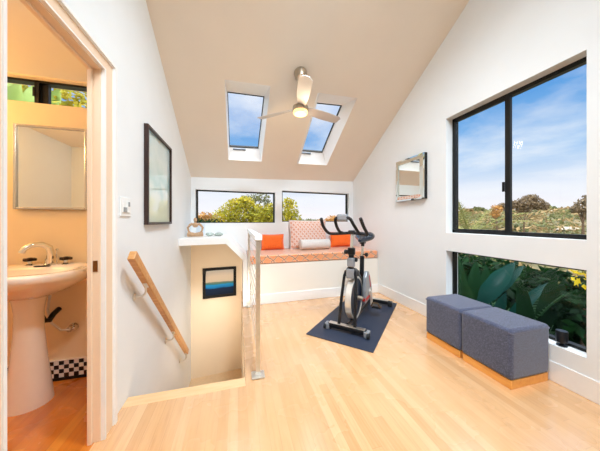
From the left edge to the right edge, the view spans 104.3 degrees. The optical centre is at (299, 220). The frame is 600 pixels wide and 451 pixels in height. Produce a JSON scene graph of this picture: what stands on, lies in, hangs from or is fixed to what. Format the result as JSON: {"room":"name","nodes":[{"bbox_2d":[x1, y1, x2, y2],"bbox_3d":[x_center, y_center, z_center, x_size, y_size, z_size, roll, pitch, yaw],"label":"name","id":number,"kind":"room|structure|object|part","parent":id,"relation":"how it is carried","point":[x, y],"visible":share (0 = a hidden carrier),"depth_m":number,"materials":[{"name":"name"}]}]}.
{"room":"exercise studio","nodes":[
{"label":"exercise studio","id":0,"kind":"room"},
{"bbox_2d":[7,72,86,365],"bbox_3d":[-2.126,0.113,1.752,1.650,2.575,0.140,0,0,-15],"label":"wall","id":1,"kind":"structure","parent":0,"point":[66,230],"depth_m":1.75,"materials":[{"name":"beige paint"}]},
{"bbox_2d":[7,77,86,103],"bbox_3d":[-2.010,-0.969,1.780,0.930,0.187,0.066,0,0,-15],"label":"window","id":2,"kind":"structure","parent":1,"relation":"in","point":[41,90],"depth_m":1.78,"materials":[{"name":"brown metal"}]},
{"bbox_3d":[-1.979,-0.969,1.789,0.095,0.187,0.043,0,0,-37],"label":"sliding sash","id":3,"kind":"part","parent":2,"relation":"part of","materials":[{"name":"brown metal"}]},
{"bbox_2d":[7,356,86,381],"bbox_3d":[-2.058,1.124,1.691,1.550,0.152,0.013,0,0,-15],"label":"baseboard","id":4,"kind":"structure","parent":1,"relation":"attached to","point":[70,368],"depth_m":1.77,"materials":[{"name":"tile"}]},
{"bbox_2d":[13,123,86,209],"bbox_3d":[-1.847,-0.394,1.738,0.444,0.618,0.028,0,0,-15],"label":"bathroom mirror","id":5,"kind":"object","parent":1,"relation":"attached to","point":[50,162],"visible":0.91,"depth_m":1.73,"materials":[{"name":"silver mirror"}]},
{"bbox_2d":[7,0,86,81],"bbox_3d":[-1.860,-1.125,0.752,1.650,0.100,2.210,0,0,-15],"label":"ceiling","id":6,"kind":"structure","parent":0,"point":[32,49],"depth_m":1.48,"materials":[{"name":"paint"}]},
{"bbox_2d":[46,0,190,411],"bbox_3d":[-1.073,-0.670,1.111,0.055,6.741,6.100,0,0,-15],"label":"wall","id":7,"kind":"structure","parent":0,"point":[123,29],"depth_m":1.83,"materials":[{"name":"paint"}]},
{"bbox_2d":[0,0,117,450],"bbox_3d":[-1.032,0.141,0.999,0.085,2.117,0.801,0,0,-15],"label":"door frame","id":8,"kind":"structure","parent":7,"relation":"in","point":[102,73],"depth_m":1.26,"materials":[{"name":"white paint"}]},
{"bbox_3d":[-1.116,0.245,1.259,0.038,0.060,0.004,0,0,-15],"label":"strike plate","id":9,"kind":"part","parent":8,"relation":"part of","materials":[{"name":"gold metal"}]},
{"bbox_2d":[120,197,130,215],"bbox_3d":[-1.152,-0.093,1.543,0.015,0.124,0.145,0,0,-15],"label":"light switch","id":10,"kind":"object","parent":7,"relation":"attached to","point":[125,203],"visible":1,"depth_m":1.52,"materials":[{"name":"white plastic"}]},
{"bbox_2d":[144,123,171,224],"bbox_3d":[-1.314,-0.374,2.188,0.032,0.810,0.690,0,0,-15],"label":"framed print","id":11,"kind":"object","parent":7,"relation":"attached to","point":[157,153],"visible":1,"depth_m":2.10},
{"bbox_2d":[127,251,188,362],"bbox_3d":[-1.301,1.008,2.261,0.096,1.628,1.678,0,0,-15],"label":"stair handrail","id":12,"kind":"object","parent":7,"relation":"attached to","point":[134,259],"visible":1,"depth_m":1.83,"materials":[{"name":"brown wood"}]},
{"bbox_2d":[122,378,245,407],"bbox_3d":[-0.783,1.216,1.640,0.779,0.038,0.097,0,0,-15],"label":"trim","id":13,"kind":"structure","parent":7,"relation":"attached to","point":[212,387],"depth_m":1.63,"materials":[{"name":"brown wood"}]},
{"bbox_2d":[189,369,241,386],"bbox_3d":[-1.033,2.043,2.862,0.924,1.314,2.537,0,0,-15],"label":"floor","id":14,"kind":"structure","parent":0,"point":[233,374],"depth_m":3.73,"materials":[{"name":"wood"}]},
{"bbox_2d":[241,308,243,377],"bbox_3d":[-1.031,1.968,2.728,0.859,1.464,2.477,0,0,-15],"label":"wall","id":15,"kind":"structure","parent":0,"point":[242,358],"depth_m":3.79,"materials":[{"name":"beige paint"}]},
{"bbox_2d":[191,177,352,378],"bbox_3d":[-0.344,0.929,4.323,3.078,3.541,0.165,0,0,-21],"label":"wall","id":16,"kind":"structure","parent":0,"point":[215,322],"depth_m":3.90,"materials":[{"name":"beige paint"}]},
{"bbox_2d":[179,234,247,306],"bbox_3d":[-1.230,0.709,3.477,0.858,0.982,0.892,0,0,-15],"label":"trim","id":17,"kind":"structure","parent":16,"relation":"attached to","point":[226,239],"depth_m":3.21,"materials":[{"name":"white paint"}]},
{"bbox_2d":[187,218,203,236],"bbox_3d":[-1.501,0.088,3.340,0.225,0.274,0.073,0,0,-21],"label":"figure sculpture","id":18,"kind":"object","parent":17,"relation":"on","point":[189,234],"visible":1,"depth_m":3.32,"materials":[{"name":"brown wood"}]},
{"bbox_2d":[196,223,204,235],"bbox_3d":[-1.503,0.130,3.523,0.124,0.185,0.030,0,0,-21],"label":"photo card","id":19,"kind":"object","parent":17,"relation":"on","point":[198,229],"visible":0.64,"depth_m":3.52,"materials":[{"name":"white paper"}]},
{"bbox_2d":[203,266,235,298],"bbox_3d":[-1.326,1.013,3.853,0.524,0.490,0.030,0,0,-21],"label":"picture","id":20,"kind":"object","parent":16,"relation":"attached to","point":[219,281],"visible":1,"depth_m":3.85,"materials":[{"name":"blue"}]},
{"bbox_2d":[196,190,274,222],"bbox_3d":[-1.088,-0.240,4.066,1.324,0.544,0.050,0,0,-21],"label":"window","id":21,"kind":"structure","parent":16,"relation":"in","point":[196,190],"depth_m":4.04,"materials":[{"name":"brown metal"}]},
{"bbox_2d":[282,191,346,221],"bbox_3d":[0.311,-0.272,4.596,1.426,0.570,0.050,0,0,-21],"label":"window","id":22,"kind":"structure","parent":16,"relation":"in","point":[282,191],"depth_m":4.61,"materials":[{"name":"brown metal"}]},
{"bbox_2d":[7,291,599,450],"bbox_3d":[-0.408,1.310,1.288,4.731,0.220,6.300,0,0,-15],"label":"floor","id":23,"kind":"structure","parent":0,"point":[411,393],"depth_m":1.49,"materials":[{"name":"brown wood"}]},
{"bbox_2d":[7,242,86,416],"bbox_3d":[-1.769,0.673,1.495,0.670,1.054,0.537,0,0,-15],"label":"pedestal sink","id":24,"kind":"object","parent":23,"relation":"on","point":[30,386],"visible":0.97,"depth_m":1.49,"materials":[{"name":"ceramic"}]},
{"bbox_3d":[-1.921,0.300,1.657,0.052,0.031,0.052,0,0,-15],"label":"tap handle","id":25,"kind":"part","parent":24,"relation":"part of","materials":[{"name":"silver metal"}]},
{"bbox_3d":[-1.921,0.274,1.657,0.062,0.028,0.062,0,0,30],"label":"cross lever","id":26,"kind":"part","parent":24,"relation":"part of","materials":[{"name":"silver metal"}]},
{"bbox_2d":[18,242,58,264],"bbox_3d":[-1.835,0.231,1.639,0.132,0.170,0.166,0,0,-15],"label":"tap","id":27,"kind":"object","parent":24,"relation":"on","point":[50,258],"depth_m":1.66,"materials":[{"name":"silver metal"}]},
{"bbox_2d":[7,262,86,300],"bbox_3d":[-1.769,0.407,1.494,0.670,0.185,0.535,0,0,-15],"label":"basin","id":28,"kind":"object","parent":24,"relation":"in","point":[29,281],"depth_m":1.45,"materials":[{"name":"ceramic"}]},
{"bbox_3d":[-1.718,0.300,1.711,0.052,0.031,0.052,0,0,-15],"label":"tap handle","id":29,"kind":"part","parent":24,"relation":"part of","materials":[{"name":"silver metal"}]},
{"bbox_3d":[-1.718,0.274,1.711,0.062,0.028,0.062,0,0,30],"label":"cross lever","id":30,"kind":"part","parent":24,"relation":"part of","materials":[{"name":"silver metal"}]},
{"bbox_2d":[245,229,264,379],"bbox_3d":[-0.520,0.652,2.539,0.100,1.089,1.605,0,0,-15],"label":"cable railing","id":31,"kind":"object","parent":23,"relation":"on","point":[258,374],"visible":0.98,"depth_m":1.80,"materials":[{"name":"metal"}]},
{"bbox_3d":[-0.715,0.670,3.271,0.034,1.040,0.018,0,0,-15],"label":"post","id":32,"kind":"part","parent":31,"relation":"part of","materials":[{"name":"metal"}]},
{"bbox_3d":[-0.520,0.129,2.539,0.060,0.042,1.575,0,0,-15],"label":"rail","id":33,"kind":"part","parent":31,"relation":"part of","materials":[{"name":"white paint"}]},
{"bbox_3d":[-0.326,0.670,1.807,0.034,1.040,0.018,0,0,-15],"label":"post","id":34,"kind":"part","parent":31,"relation":"part of","materials":[{"name":"metal"}]},
{"bbox_3d":[-0.326,1.183,1.807,0.100,0.027,0.090,0,0,-15],"label":"plate","id":35,"kind":"part","parent":31,"relation":"part of","materials":[{"name":"metal"}]},
{"bbox_2d":[247,258,377,304],"bbox_3d":[0.176,0.911,4.037,2.144,0.578,0.966,0,0,-15],"label":"window bench","id":36,"kind":"object","parent":23,"relation":"on","point":[288,281],"visible":0.54,"depth_m":3.55,"materials":[{"name":"beige paint"}]},
{"bbox_2d":[247,246,376,263],"bbox_3d":[0.178,0.559,4.030,2.128,0.122,0.958,0,0,-15],"label":"bench cushion","id":37,"kind":"object","parent":36,"relation":"on","point":[284,255],"visible":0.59,"depth_m":3.66,"materials":[{"name":"orange fabric"}]},
{"bbox_2d":[261,234,283,249],"bbox_3d":[-0.476,0.367,4.052,0.408,0.273,0.144,0,0,-20],"label":"throw pillow","id":38,"kind":"object","parent":37,"relation":"on","point":[269,242],"visible":1,"depth_m":4.00,"materials":[{"name":"orange fabric"}]},
{"bbox_2d":[289,220,325,248],"bbox_3d":[0.159,0.242,4.303,0.749,0.523,0.209,0,0,-21],"label":"pillow","id":39,"kind":"object","parent":37,"relation":"on","point":[299,230],"visible":0.79,"depth_m":4.21,"materials":[{"name":"pink fabric"}]},
{"bbox_2d":[298,239,330,249],"bbox_3d":[0.258,0.410,4.086,0.550,0.181,0.181,0,0,-21],"label":"bolster pillow","id":40,"kind":"object","parent":37,"relation":"on","point":[311,244],"visible":1,"depth_m":4.01,"materials":[{"name":"grey fabric"}]},
{"bbox_2d":[330,234,349,246],"bbox_3d":[0.798,0.357,4.535,0.468,0.293,0.146,0,0,-20],"label":"throw pillow","id":41,"kind":"object","parent":37,"relation":"on","point":[336,240],"visible":0.7,"depth_m":4.46,"materials":[{"name":"orange fabric"}]},
{"bbox_2d":[306,301,396,352],"bbox_3d":[0.736,1.194,2.921,0.696,0.008,1.470,0,0,30],"label":"exercise mat","id":42,"kind":"object","parent":23,"relation":"on","point":[374,320],"visible":0.74,"depth_m":2.58,"materials":[{"name":"blue rubber"}]},
{"bbox_2d":[320,214,392,338],"bbox_3d":[0.717,0.559,2.863,0.596,1.262,1.291,0,0,30],"label":"exercise bike","id":43,"kind":"object","parent":42,"relation":"on","point":[359,287],"visible":1,"depth_m":2.59,"materials":[{"name":"black paint"}]},
{"bbox_3d":[0.478,0.823,2.592,0.191,0.602,0.053,0,0,-39],"label":"fork leg","id":44,"kind":"part","parent":43,"relation":"part of","materials":[{"name":"black paint"}]},
{"bbox_3d":[0.498,1.116,2.490,0.396,0.006,0.054,0,0,30],"label":"step plate","id":45,"kind":"part","parent":43,"relation":"part of","materials":[{"name":"metal"}]},
{"bbox_3d":[0.588,0.240,2.642,0.033,0.222,0.050,0,0,30],"label":"handlebar post","id":46,"kind":"part","parent":43,"relation":"part of","materials":[{"name":"silver metal"}]},
{"bbox_3d":[0.597,0.823,2.522,0.052,0.602,0.191,0,0,10],"label":"fork leg","id":47,"kind":"part","parent":43,"relation":"part of","materials":[{"name":"black paint"}]},
{"bbox_3d":[0.799,0.836,3.002,0.070,0.635,0.913,0,0,30],"label":"frame","id":48,"kind":"part","parent":43,"relation":"part of","materials":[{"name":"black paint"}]},
{"bbox_2d":[426,294,491,357],"bbox_3d":[1.533,0.987,2.264,0.396,0.426,0.389,0,0,-15],"label":"ottoman","id":49,"kind":"object","parent":23,"relation":"on","point":[443,312],"visible":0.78,"depth_m":2.19,"materials":[{"name":"grey fabric"},{"name":"light oak"}]},
{"bbox_2d":[461,307,549,389],"bbox_3d":[1.635,0.987,1.882,0.396,0.426,0.388,0,0,-15],"label":"ottoman","id":50,"kind":"object","parent":23,"relation":"on","point":[510,348],"visible":1,"depth_m":1.73,"materials":[{"name":"grey fabric"}]},
{"bbox_2d":[146,0,468,181],"bbox_3d":[0.460,-2.530,1.517,3.235,3.851,6.395,0,0,-15],"label":"ceiling","id":51,"kind":"structure","parent":0,"point":[373,52],"depth_m":2.56,"materials":[{"name":"paint"}]},
{"bbox_2d":[225,80,269,161],"bbox_3d":[-0.728,-1.288,3.169,0.567,0.711,1.164,0,0,-15],"label":"window","id":52,"kind":"structure","parent":51,"relation":"attached to","point":[235,152],"depth_m":3.15,"materials":[{"name":"white paint"}]},
{"bbox_2d":[257,66,339,122],"bbox_3d":[0.079,-1.464,2.589,1.030,0.525,1.007,0,0,-15],"label":"ceiling fan","id":53,"kind":"object","parent":51,"relation":"hanging from","point":[301,109],"visible":1,"depth_m":2.59,"materials":[{"name":"silver metal"}]},
{"bbox_3d":[-0.288,-1.284,2.806,0.520,0.041,0.130,0,0,27],"label":"blade","id":54,"kind":"part","parent":53,"relation":"part of","materials":[{"name":"beige wood"}]},
{"bbox_3d":[0.034,-1.284,2.327,0.130,0.041,0.520,0,0,-5],"label":"blade","id":55,"kind":"part","parent":53,"relation":"part of","materials":[{"name":"beige wood"}]},
{"bbox_3d":[0.279,-1.284,2.840,0.520,0.041,0.130,0,0,-34],"label":"blade","id":56,"kind":"part","parent":53,"relation":"part of","materials":[{"name":"beige wood"}]},
{"bbox_2d":[297,93,356,164],"bbox_3d":[0.316,-1.338,3.545,0.683,0.739,1.186,0,0,-15],"label":"window","id":57,"kind":"structure","parent":51,"relation":"attached to","point":[315,157],"depth_m":3.61,"materials":[{"name":"white paint"}]},
{"bbox_2d":[353,0,599,381],"bbox_3d":[1.915,-1.440,2.010,0.170,5.779,6.300,0,0,-15],"label":"wall","id":58,"kind":"structure","parent":0,"point":[493,49],"depth_m":2.38,"materials":[{"name":"paint"}]},
{"bbox_2d":[396,152,426,201],"bbox_3d":[1.489,-0.568,3.156,0.060,0.576,0.536,0,0,-15],"label":"wall mirror","id":59,"kind":"object","parent":58,"relation":"attached to","point":[411,173],"visible":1,"depth_m":3.08,"materials":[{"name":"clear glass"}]},
{"bbox_2d":[399,159,418,196],"bbox_3d":[1.472,-0.568,3.151,0.004,0.452,0.412,0,0,-15],"label":"mirror glass","id":60,"kind":"object","parent":59,"relation":"attached to","point":[409,169],"depth_m":3.14,"materials":[{"name":"white"}]},
{"bbox_2d":[377,283,599,404],"bbox_3d":[1.973,1.125,1.441,0.009,0.150,5.170,0,0,-15],"label":"baseboard","id":61,"kind":"structure","parent":58,"relation":"attached to","point":[589,388],"depth_m":1.68,"materials":[{"name":"white paint"}]},
{"bbox_2d":[452,56,586,239],"bbox_3d":[1.904,-0.515,2.140,0.063,1.294,1.104,0,0,-15],"label":"window","id":62,"kind":"structure","parent":58,"relation":"in","point":[507,185],"depth_m":2.12,"materials":[{"name":"black metal"}]},
{"bbox_3d":[1.837,-0.514,2.364,0.036,1.236,0.535,0,0,-15],"label":"sliding sash","id":63,"kind":"part","parent":62,"relation":"part of","materials":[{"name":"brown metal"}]},
{"bbox_2d":[452,251,586,352],"bbox_3d":[1.911,0.631,2.141,0.050,0.594,1.104,0,0,-15],"label":"window","id":64,"kind":"structure","parent":58,"relation":"in","point":[454,254],"depth_m":2.29,"materials":[{"name":"black metal"}]},
{"bbox_2d":[555,329,568,347],"bbox_3d":[1.950,0.872,1.735,0.068,0.112,0.068,0,0,-15],"label":"spotlight","id":65,"kind":"object","parent":58,"relation":"on","point":[561,336],"visible":1,"depth_m":1.72,"materials":[{"name":"black paint"}]},
{"label":"outside","id":66,"kind":"structure","parent":0,"visible":0},
{"bbox_3d":[3.940,1.985,2.601,4.048,0.330,9.000,0,0,-15],"label":"garden","id":67,"kind":"object","parent":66,"visible":0},
{"bbox_2d":[458,253,480,269],"bbox_3d":[3.146,1.300,4.898,1.585,1.518,1.619,0,0,-15],"label":"shrub","id":68,"kind":"object","parent":67,"relation":"on","point":[462,257],"visible":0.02,"depth_m":4.66,"materials":[{"name":"green plant"}]},
{"bbox_2d":[458,257,494,306],"bbox_3d":[2.209,1.140,3.014,0.903,1.384,0.341,0,0,-33],"label":"leaf plant","id":69,"kind":"object","parent":67,"relation":"on","point":[469,288],"visible":0.26,"depth_m":3.02,"materials":[{"name":"green plant"}]},
{"bbox_2d":[461,255,526,301],"bbox_3d":[3.283,1.317,4.007,1.611,1.528,1.619,0,0,-15],"label":"shrub","id":70,"kind":"object","parent":67,"relation":"on","point":[492,265],"visible":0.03,"depth_m":3.94,"materials":[{"name":"green plant"}]},
{"bbox_2d":[458,200,537,256],"bbox_3d":[4.514,0.529,5.694,1.881,2.643,2.099,0,0,44],"label":"palm","id":71,"kind":"object","parent":67,"relation":"on","point":[465,224],"visible":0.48,"depth_m":5.73,"materials":[{"name":"green plant"}]},
{"bbox_2d":[477,262,546,313],"bbox_3d":[2.493,1.156,2.800,0.813,1.341,0.355,0,0,-15],"label":"leaf plant","id":72,"kind":"object","parent":67,"relation":"on","point":[502,279],"visible":0.52,"depth_m":2.74,"materials":[{"name":"green plant"}]},
{"bbox_2d":[489,292,578,336],"bbox_3d":[2.504,1.276,2.553,1.043,1.148,1.038,0,0,38],"label":"palm","id":73,"kind":"object","parent":67,"relation":"on","point":[563,295],"visible":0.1,"depth_m":2.46,"materials":[{"name":"green plant"}]},
{"bbox_2d":[495,265,586,328],"bbox_3d":[3.403,1.351,3.143,1.602,1.506,1.533,0,0,-15],"label":"shrub","id":74,"kind":"object","parent":67,"relation":"on","point":[531,278],"visible":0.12,"depth_m":3.08,"materials":[{"name":"green plant"}]},
{"bbox_2d":[516,274,584,336],"bbox_3d":[2.764,1.201,2.567,0.540,1.254,0.370,0,0,-15],"label":"leaf plant","id":75,"kind":"object","parent":67,"relation":"on","point":[524,307],"visible":0.28,"depth_m":2.53,"materials":[{"name":"green plant"}]},
{"bbox_2d":[549,333,579,344],"bbox_3d":[2.946,1.772,2.538,1.150,1.255,1.071,0,0,43],"label":"shrub","id":76,"kind":"object","parent":67,"relation":"on","point":[574,337],"visible":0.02,"depth_m":2.44,"materials":[{"name":"green plant"}]},
{"bbox_2d":[551,269,586,346],"bbox_3d":[2.843,1.129,2.326,0.479,1.303,0.615,0,0,-15],"label":"bush","id":77,"kind":"object","parent":67,"relation":"on","point":[578,313],"visible":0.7,"depth_m":2.33,"materials":[{"name":"green plant"}]},
{"bbox_3d":[2.844,1.330,2.340,0.055,0.900,0.055,0,0,8],"label":"stem","id":78,"kind":"part","parent":77,"relation":"part of","materials":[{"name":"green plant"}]},
{"bbox_2d":[553,289,586,341],"bbox_3d":[3.504,1.367,2.398,1.479,1.436,1.537,0,0,-15],"label":"shrub","id":79,"kind":"object","parent":67,"relation":"on","point":[584,291],"visible":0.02,"depth_m":2.65,"materials":[{"name":"green plant"}]},
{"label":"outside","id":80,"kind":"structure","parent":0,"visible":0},
{"bbox_2d":[468,210,586,275],"bbox_3d":[0.387,-0.013,1.655,300.000,9.913,300.000,0,0,-15],"label":"hillside","id":81,"kind":"structure","parent":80,"point":[535,266],"depth_m":37.87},
{"bbox_2d":[7,83,33,102],"bbox_3d":[-4.552,-0.374,3.543,0.671,4.596,2.034,0,0,-42],"label":"banana plant","id":82,"kind":"object","parent":81,"relation":"on","point":[14,91],"visible":0.2,"depth_m":3.92,"materials":[{"name":"green plant"}]},
{"bbox_2d":[12,83,86,107],"bbox_3d":[-4.900,-0.616,5.522,3.713,5.632,1.916,0,0,-15],"label":"tree","id":83,"kind":"object","parent":81,"relation":"on","point":[65,94],"visible":0.05,"depth_m":5.19,"materials":[{"name":"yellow plant"}]},
{"bbox_2d":[51,89,61,104],"bbox_3d":[-4.710,-0.549,4.491,2.009,4.939,0.644,0,0,42],"label":"banana plant","id":84,"kind":"object","parent":81,"relation":"on","point":[56,92],"visible":0.1,"depth_m":4.87,"materials":[{"name":"green plant"}]},
{"bbox_2d":[198,211,220,221],"bbox_3d":[-6.832,1.503,17.029,2.470,4.424,1.261,0,0,-15],"label":"bush","id":85,"kind":"object","parent":81,"relation":"on","point":[202,213],"visible":0.29,"depth_m":16.85,"materials":[{"name":"brown plant"}]},
{"bbox_2d":[198,217,222,221],"bbox_3d":[-4.000,1.180,9.986,1.622,2.699,0.951,0,0,2],"label":"bush","id":86,"kind":"object","parent":81,"relation":"on","point":[201,220],"visible":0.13,"depth_m":9.93,"materials":[{"name":"green plant"}]},
{"bbox_2d":[211,195,267,221],"bbox_3d":[-2.913,0.708,12.056,3.340,4.067,1.865,0,0,-15],"label":"tree","id":87,"kind":"object","parent":81,"relation":"on","point":[240,205],"visible":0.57,"depth_m":11.68,"materials":[{"name":"yellow plant"}]},
{"bbox_2d":[241,194,271,220],"bbox_3d":[-2.863,0.649,14.457,2.331,4.846,1.296,0,0,-15],"label":"tree","id":88,"kind":"object","parent":81,"relation":"on","point":[256,199],"visible":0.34,"depth_m":14.36,"materials":[{"name":"green plant"}]},
{"bbox_2d":[252,203,272,221],"bbox_3d":[-1.549,0.831,11.003,1.506,3.444,1.034,0,0,2],"label":"tree","id":89,"kind":"object","parent":81,"relation":"on","point":[269,215],"visible":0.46,"depth_m":10.79,"materials":[{"name":"yellow plant"}]},
{"bbox_2d":[283,197,301,220],"bbox_3d":[-0.515,0.699,11.498,1.258,3.794,1.007,0,0,-15],"label":"tree","id":90,"kind":"object","parent":81,"relation":"on","point":[288,215],"visible":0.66,"depth_m":11.34,"materials":[{"name":"yellow plant"}]},
{"bbox_2d":[297,218,318,220],"bbox_3d":[1.411,1.882,29.979,5.543,4.541,2.902,0,0,6],"label":"bush","id":91,"kind":"object","parent":81,"relation":"on","point":[308,219],"visible":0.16,"depth_m":29.44,"materials":[{"name":"green plant"}]},
{"bbox_2d":[316,215,337,220],"bbox_3d":[2.824,1.648,19.970,3.192,4.442,1.794,0,0,-15],"label":"bush","id":92,"kind":"object","parent":81,"relation":"on","point":[333,216],"visible":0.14,"depth_m":19.67,"materials":[{"name":"brown plant"}]},
{"bbox_2d":[458,208,476,212],"bbox_3d":[60.293,-2.660,84.427,8.880,4.622,4.988,0,0,-15],"label":"bush","id":93,"kind":"object","parent":81,"relation":"on","point":[466,209],"visible":0.11,"depth_m":83.06,"materials":[{"name":"beige plant"}]},
{"bbox_2d":[469,206,488,211],"bbox_3d":[69.516,-3.654,90.797,9.224,4.620,5.298,0,0,-15],"label":"bush","id":94,"kind":"object","parent":81,"relation":"on","point":[478,207],"visible":0.21,"depth_m":89.53,"materials":[{"name":"green plant"}]},
{"bbox_2d":[490,205,502,229],"bbox_3d":[20.240,0.824,23.980,1.369,5.055,1.078,0,0,-15],"label":"tree","id":95,"kind":"object","parent":81,"relation":"on","point":[496,214],"visible":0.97,"depth_m":23.93,"materials":[{"name":"brown plant"}]},
{"bbox_3d":[20.240,-0.969,23.980,1.369,1.469,1.078,0,0,-15],"label":"crown","id":96,"kind":"part","parent":95,"relation":"part of","materials":[{"name":"brown plant"}]},
{"bbox_2d":[512,224,528,231],"bbox_3d":[31.014,1.204,33.199,3.285,1.680,1.898,0,0,-15],"label":"bush","id":97,"kind":"object","parent":81,"relation":"on","point":[515,225],"visible":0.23,"depth_m":32.84,"materials":[{"name":"green plant"}]},
{"bbox_2d":[458,206,586,283],"bbox_3d":[51.479,-0.089,59.349,114.338,10.299,131.488,0,0,-15],"label":"undergrowth","id":98,"kind":"object","parent":81,"relation":"on","point":[567,213],"visible":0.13,"depth_m":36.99,"materials":[{"name":"green plant"}]},
{"bbox_2d":[496,194,549,231],"bbox_3d":[24.865,-0.215,25.987,5.930,5.657,2.003,0,0,4],"label":"tree","id":99,"kind":"object","parent":81,"relation":"on","point":[527,203],"visible":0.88,"depth_m":25.66,"materials":[{"name":"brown plant"}]},
{"bbox_3d":[24.855,-1.924,25.983,5.956,2.240,1.960,0,0,-2],"label":"crown","id":100,"kind":"part","parent":99,"relation":"part of","materials":[{"name":"green plant"}]},
{"bbox_2d":[557,227,579,231],"bbox_3d":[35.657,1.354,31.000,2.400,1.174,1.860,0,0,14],"label":"house","id":101,"kind":"structure","parent":81,"relation":"on","point":[564,227],"depth_m":30.51,"materials":[{"name":"grey"}]},
{"bbox_2d":[567,194,586,234],"bbox_3d":[28.979,-0.200,23.962,2.307,5.184,1.466,0,0,-15],"label":"tree","id":102,"kind":"object","parent":81,"relation":"on","point":[576,207],"visible":0.7,"depth_m":23.93,"materials":[{"name":"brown plant"}]},
{"bbox_3d":[28.979,-1.434,23.962,2.307,2.715,1.466,0,0,-15],"label":"crown","id":103,"kind":"part","parent":102,"relation":"part of","materials":[{"name":"green plant"}]}
]}

